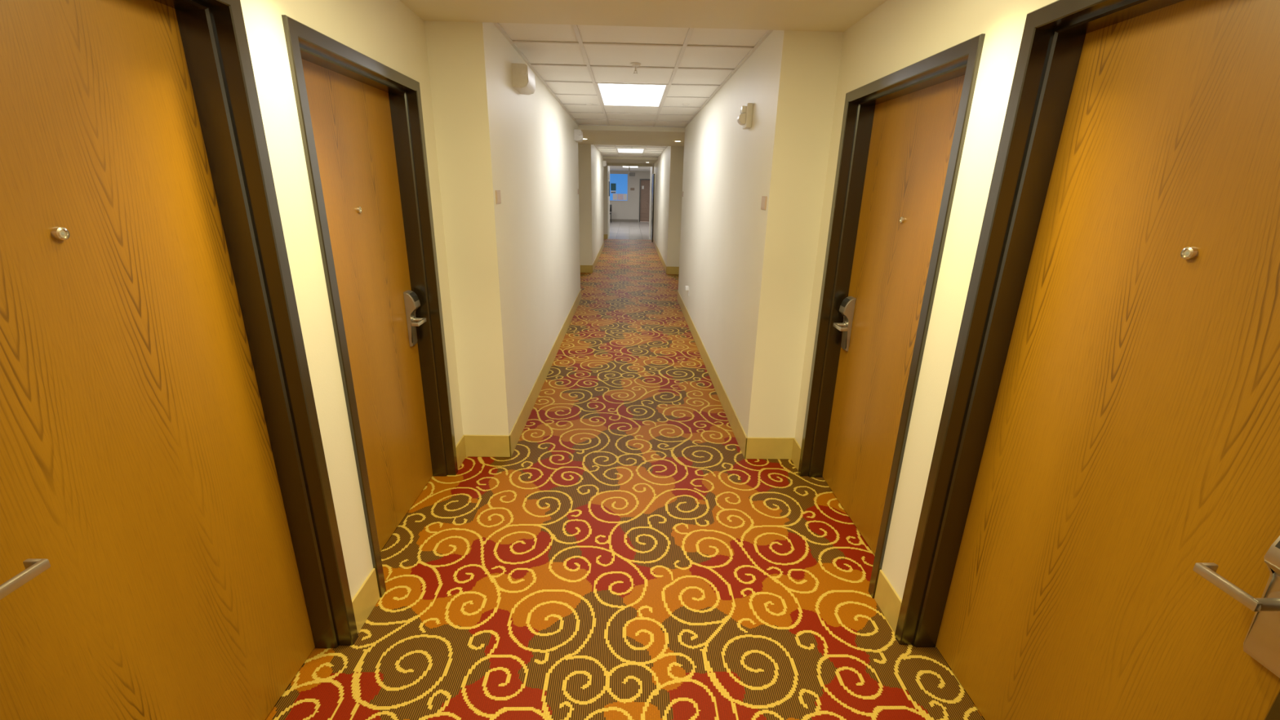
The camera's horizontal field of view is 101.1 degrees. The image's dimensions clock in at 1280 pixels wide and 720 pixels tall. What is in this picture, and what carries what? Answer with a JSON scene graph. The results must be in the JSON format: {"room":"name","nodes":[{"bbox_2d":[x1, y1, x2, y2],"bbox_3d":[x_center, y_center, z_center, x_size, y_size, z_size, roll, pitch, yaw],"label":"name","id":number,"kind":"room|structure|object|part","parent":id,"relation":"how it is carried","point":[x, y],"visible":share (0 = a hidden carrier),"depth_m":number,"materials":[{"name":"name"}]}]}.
{"room":"hotel corridor","nodes":[
{"label":"hotel corridor","id":0,"kind":"room"},
{"bbox_2d":[240,0,462,599],"bbox_3d":[-1.133,-0.240,1.682,0.160,2.620,2.588,1,18,-1],"label":"wall","id":1,"kind":"structure","parent":0,"point":[388,33],"depth_m":1.79,"materials":[{"name":"beige paint"}]},
{"bbox_2d":[0,0,358,719],"bbox_3d":[-1.119,0.206,1.182,0.173,2.083,1.016,1,18,-1],"label":"door","id":2,"kind":"structure","parent":1,"relation":"in","point":[171,548],"depth_m":1.24,"materials":[{"name":"brown wood"}]},
{"bbox_3d":[-1.108,0.386,0.901,0.074,0.042,0.119,1,18,-1],"label":"lever","id":3,"kind":"part","parent":2,"relation":"part of","materials":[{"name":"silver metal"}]},
{"bbox_3d":[-1.097,0.206,1.182,0.129,2.083,1.016,1,18,-1],"label":"frame","id":4,"kind":"part","parent":2,"relation":"part of","materials":[{"name":"brown wood"}]},
{"bbox_2d":[281,14,457,597],"bbox_3d":[-1.141,-0.169,2.333,0.173,2.083,1.020,1,18,-1],"label":"door","id":5,"kind":"structure","parent":1,"relation":"in","point":[361,117],"depth_m":2.38,"materials":[{"name":"brown wood"}]},
{"bbox_3d":[-1.142,-0.195,2.686,0.074,0.042,0.119,1,18,-1],"label":"lever","id":6,"kind":"part","parent":5,"relation":"part of","materials":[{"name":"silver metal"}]},
{"bbox_2d":[424,20,580,435],"bbox_3d":[-1.061,-1.413,5.292,0.442,2.620,4.999,1,18,-1],"label":"wall","id":7,"kind":"structure","parent":0,"point":[513,264],"depth_m":3.15,"materials":[{"name":"beige paint"}]},
{"bbox_2d":[351,234,607,634],"bbox_3d":[-1.032,-0.831,7.497,0.296,0.150,21.206,1,18,-1],"label":"baseboard","id":8,"kind":"structure","parent":7,"relation":"attached to","point":[367,596],"depth_m":3.30,"materials":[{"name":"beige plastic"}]},
{"bbox_2d":[495,190,501,204],"bbox_3d":[-0.788,-0.908,2.934,0.007,0.072,0.100,1,18,-1],"label":"wall plaque","id":9,"kind":"object","parent":7,"relation":"attached to","point":[498,197],"visible":1,"depth_m":2.92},
{"bbox_2d":[511,62,535,94],"bbox_3d":[-0.742,-1.799,3.386,0.097,0.135,0.302,1,18,-1],"label":"emergency light","id":10,"kind":"object","parent":7,"relation":"attached to","point":[523,78],"visible":1,"depth_m":3.27,"materials":[{"name":"white plastic"}]},
{"bbox_2d":[573,128,582,142],"bbox_3d":[-0.811,-2.964,6.976,0.097,0.135,0.302,1,18,-1],"label":"emergency light","id":11,"kind":"object","parent":7,"relation":"attached to","point":[578,134],"visible":1,"depth_m":6.86,"materials":[{"name":"white plastic"}]},
{"bbox_2d":[577,144,604,265],"bbox_3d":[-1.199,-3.759,12.492,0.442,2.620,4.944,1,18,-1],"label":"wall","id":12,"kind":"structure","parent":0,"point":[591,205],"depth_m":10.40,"materials":[{"name":"beige paint"}]},
{"bbox_2d":[602,160,606,166],"bbox_3d":[-0.951,-5.296,14.230,0.097,0.135,0.302,1,18,-1],"label":"emergency light","id":13,"kind":"object","parent":12,"relation":"attached to","point":[604,162],"visible":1,"depth_m":14.10,"materials":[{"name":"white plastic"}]},
{"bbox_2d":[603,162,609,238],"bbox_3d":[-1.311,-5.569,18.045,0.480,2.620,1.794,1,18,-1],"label":"wall","id":14,"kind":"structure","parent":0,"point":[606,169],"depth_m":17.31,"materials":[{"name":"beige paint"}]},
{"bbox_2d":[265,239,984,719],"bbox_3d":[-0.145,-0.752,7.550,2.400,0.001,21.226,1,18,-1],"label":"floor","id":15,"kind":"structure","parent":0,"point":[627,559],"depth_m":2.31,"materials":[{"name":"multicoloured carpet"}]},
{"bbox_2d":[607,221,650,239],"bbox_3d":[-0.449,-5.511,22.235,6.400,0.050,9.694,1,18,-1],"label":"floor","id":16,"kind":"structure","parent":0,"point":[618,229],"depth_m":21.20,"materials":[{"name":"grey tile"}]},
{"bbox_2d":[609,204,611,222],"bbox_3d":[-1.614,-7.203,25.924,0.440,0.841,0.450,1,18,-1],"label":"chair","id":17,"kind":"object","parent":16,"relation":"on","point":[610,205],"visible":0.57,"depth_m":26.01,"materials":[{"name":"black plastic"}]},
{"bbox_2d":[607,162,652,166],"bbox_3d":[-0.316,-6.411,16.977,1.440,0.320,0.250,1,18,-1],"label":"ceiling","id":18,"kind":"structure","parent":0,"point":[608,163],"depth_m":16.90,"materials":[{"name":"beige paint"}]},
{"bbox_2d":[609,170,650,222],"bbox_3d":[-0.513,-8.301,26.487,6.400,2.620,0.120,1,18,-1],"label":"wall","id":19,"kind":"structure","parent":0,"point":[628,209],"depth_m":26.52,"materials":[{"name":"paint"}]},
{"bbox_2d":[609,173,627,200],"bbox_3d":[-1.216,-8.614,26.294,1.198,1.298,0.026,1,18,-1],"label":"notice board","id":20,"kind":"object","parent":19,"relation":"attached to","point":[620,180],"visible":0.56,"depth_m":26.23,"materials":[{"name":"blue fabric"}]},
{"bbox_2d":[610,183,616,190],"bbox_3d":[-1.326,-8.626,26.275,0.258,0.340,0.004,1,18,-1],"label":"poster","id":21,"kind":"object","parent":20,"relation":"attached to","point":[613,186],"visible":1,"depth_m":26.27,"materials":[{"name":"paper"}]},
{"bbox_2d":[613,193,617,199],"bbox_3d":[-1.247,-8.178,26.422,0.227,0.300,0.004,1,18,-1],"label":"paper sheet","id":22,"kind":"object","parent":20,"relation":"attached to","point":[615,195],"visible":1,"depth_m":26.42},
{"bbox_2d":[617,193,622,199],"bbox_3d":[-0.983,-8.175,26.428,0.280,0.300,0.004,1,18,-1],"label":"paper sheet","id":23,"kind":"object","parent":20,"relation":"attached to","point":[620,195],"visible":1,"depth_m":26.42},
{"bbox_2d":[609,218,638,222],"bbox_3d":[-1.910,-7.109,26.779,3.650,0.120,0.012,1,18,-1],"label":"baseboard","id":24,"kind":"structure","parent":19,"relation":"attached to","point":[612,220],"depth_m":26.80,"materials":[{"name":"grey"}]},
{"bbox_2d":[639,178,650,222],"bbox_3d":[0.439,-8.024,26.577,0.945,2.075,0.115,1,18,-1],"label":"door","id":25,"kind":"structure","parent":19,"relation":"in","point":[644,189],"depth_m":26.58,"materials":[{"name":"brown wood"}]},
{"bbox_2d":[609,165,650,171],"bbox_3d":[-0.403,-7.985,21.561,6.400,0.168,9.444,1,18,-1],"label":"ceiling","id":26,"kind":"structure","parent":0,"point":[611,167],"depth_m":23.46,"materials":[{"name":"white tile"}]},
{"bbox_2d":[603,155,657,164],"bbox_3d":[-0.269,-6.030,15.671,2.093,0.235,2.472,1,18,-1],"label":"ceiling","id":27,"kind":"structure","parent":0,"point":[613,159],"depth_m":14.93,"materials":[{"name":"beige paint"}]},
{"bbox_2d":[594,144,667,157],"bbox_3d":[-0.210,-4.881,12.146,1.492,0.120,4.944,1,18,-1],"label":"ceiling","id":28,"kind":"structure","parent":0,"point":[606,150],"depth_m":12.15,"materials":[{"name":"white tile"}]},
{"bbox_2d":[617,148,644,152],"bbox_3d":[-0.216,-4.842,12.167,0.601,0.029,1.220,1,18,-1],"label":"recessed light","id":29,"kind":"object","parent":28,"relation":"in","point":[620,150],"visible":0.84,"depth_m":12.20,"materials":[{"name":"white plastic"}]},
{"bbox_2d":[577,124,684,146],"bbox_3d":[-0.133,-3.712,8.559,2.093,0.235,2.603,1,18,-1],"label":"ceiling","id":30,"kind":"structure","parent":0,"point":[596,135],"depth_m":8.03,"materials":[{"name":"beige paint"}]},
{"bbox_2d":[493,22,773,127],"bbox_3d":[-0.072,-2.535,4.945,1.492,0.120,4.999,1,18,-1],"label":"ceiling","id":31,"kind":"structure","parent":0,"point":[695,64],"depth_m":3.63,"materials":[{"name":"white tile"}]},
{"bbox_2d":[595,81,668,106],"bbox_3d":[-0.077,-2.487,4.940,0.601,0.029,1.220,1,18,-1],"label":"recessed light","id":32,"kind":"object","parent":31,"relation":"in","point":[622,95],"visible":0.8,"depth_m":4.88,"materials":[{"name":"white plastic"}]},
{"bbox_2d":[630,62,640,74],"bbox_3d":[-0.030,-2.034,3.681,0.076,0.061,0.076,1,18,-1],"label":"sprinkler","id":33,"kind":"object","parent":31,"relation":"attached to","point":[635,65],"visible":1,"depth_m":3.66,"materials":[{"name":"white metal"}]},
{"bbox_2d":[399,0,887,31],"bbox_3d":[0.006,-1.360,1.339,2.093,0.235,2.588,1,18,-1],"label":"soffit","id":34,"kind":"structure","parent":0,"point":[824,15],"depth_m":2.40,"materials":[{"name":"beige paint"}]},
{"bbox_2d":[648,146,684,266],"bbox_3d":[0.691,-4.396,14.565,0.510,2.620,9.210,1,18,-1],"label":"wall","id":35,"kind":"structure","parent":0,"point":[668,167],"depth_m":10.50,"materials":[{"name":"beige paint"}]},
{"bbox_2d":[650,173,654,242],"bbox_3d":[0.403,-4.858,16.854,0.044,2.050,0.920,1,18,-1],"label":"door","id":36,"kind":"structure","parent":35,"relation":"in","point":[653,175],"depth_m":16.55,"materials":[{"name":"brown metal"}]},
{"bbox_2d":[678,30,844,437],"bbox_3d":[0.881,-1.389,5.337,0.459,2.620,4.999,1,18,-1],"label":"wall","id":37,"kind":"structure","parent":0,"point":[748,269],"depth_m":3.19,"materials":[{"name":"beige paint"}]},
{"bbox_2d":[684,285,688,296],"bbox_3d":[0.592,-0.873,6.649,0.045,0.125,0.070,1,18,-1],"label":"wall outlet","id":38,"kind":"object","parent":37,"relation":"attached to","point":[686,287],"visible":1,"depth_m":6.62,"materials":[{"name":"white plastic"}]},
{"bbox_2d":[737,102,753,128],"bbox_3d":[0.660,-1.542,3.337,0.079,0.140,0.115,1,18,-1],"label":"fire alarm","id":39,"kind":"object","parent":37,"relation":"attached to","point":[744,119],"visible":1,"depth_m":3.30,"materials":[{"name":"white plastic"}]},
{"bbox_2d":[760,195,766,209],"bbox_3d":[0.697,-0.886,2.970,0.007,0.072,0.100,1,18,-1],"label":"wall plaque","id":40,"kind":"object","parent":37,"relation":"attached to","point":[763,204],"visible":1,"depth_m":2.96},
{"bbox_2d":[653,238,902,632],"bbox_3d":[0.748,-0.654,7.060,0.308,0.150,20.200,1,18,-1],"label":"baseboard","id":41,"kind":"structure","parent":37,"relation":"attached to","point":[887,599],"depth_m":3.34,"materials":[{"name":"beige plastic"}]},
{"bbox_2d":[794,0,1057,599],"bbox_3d":[1.100,-0.212,1.734,0.160,2.620,2.588,1,18,-1],"label":"wall","id":42,"kind":"structure","parent":0,"point":[896,35],"depth_m":1.82,"materials":[{"name":"beige paint"}]},
{"bbox_2d":[798,33,985,598],"bbox_3d":[1.076,-0.145,2.393,0.173,2.083,1.037,1,18,-1],"label":"door","id":43,"kind":"structure","parent":42,"relation":"in","point":[904,131],"depth_m":2.43,"materials":[{"name":"brown wood"}]},
{"bbox_3d":[1.062,-0.174,2.753,0.074,0.042,0.119,1,18,-1],"label":"lever","id":44,"kind":"part","parent":43,"relation":"part of","materials":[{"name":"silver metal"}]},
{"bbox_2d":[894,0,1279,719],"bbox_3d":[1.098,0.233,1.234,0.173,2.083,1.019,1,18,-1],"label":"door","id":45,"kind":"structure","parent":42,"relation":"in","point":[1097,537],"depth_m":1.25,"materials":[{"name":"brown wood"}]},
{"bbox_3d":[1.096,0.413,0.953,0.074,0.042,0.119,1,18,-1],"label":"lever","id":46,"kind":"part","parent":45,"relation":"part of","materials":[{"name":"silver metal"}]}
]}

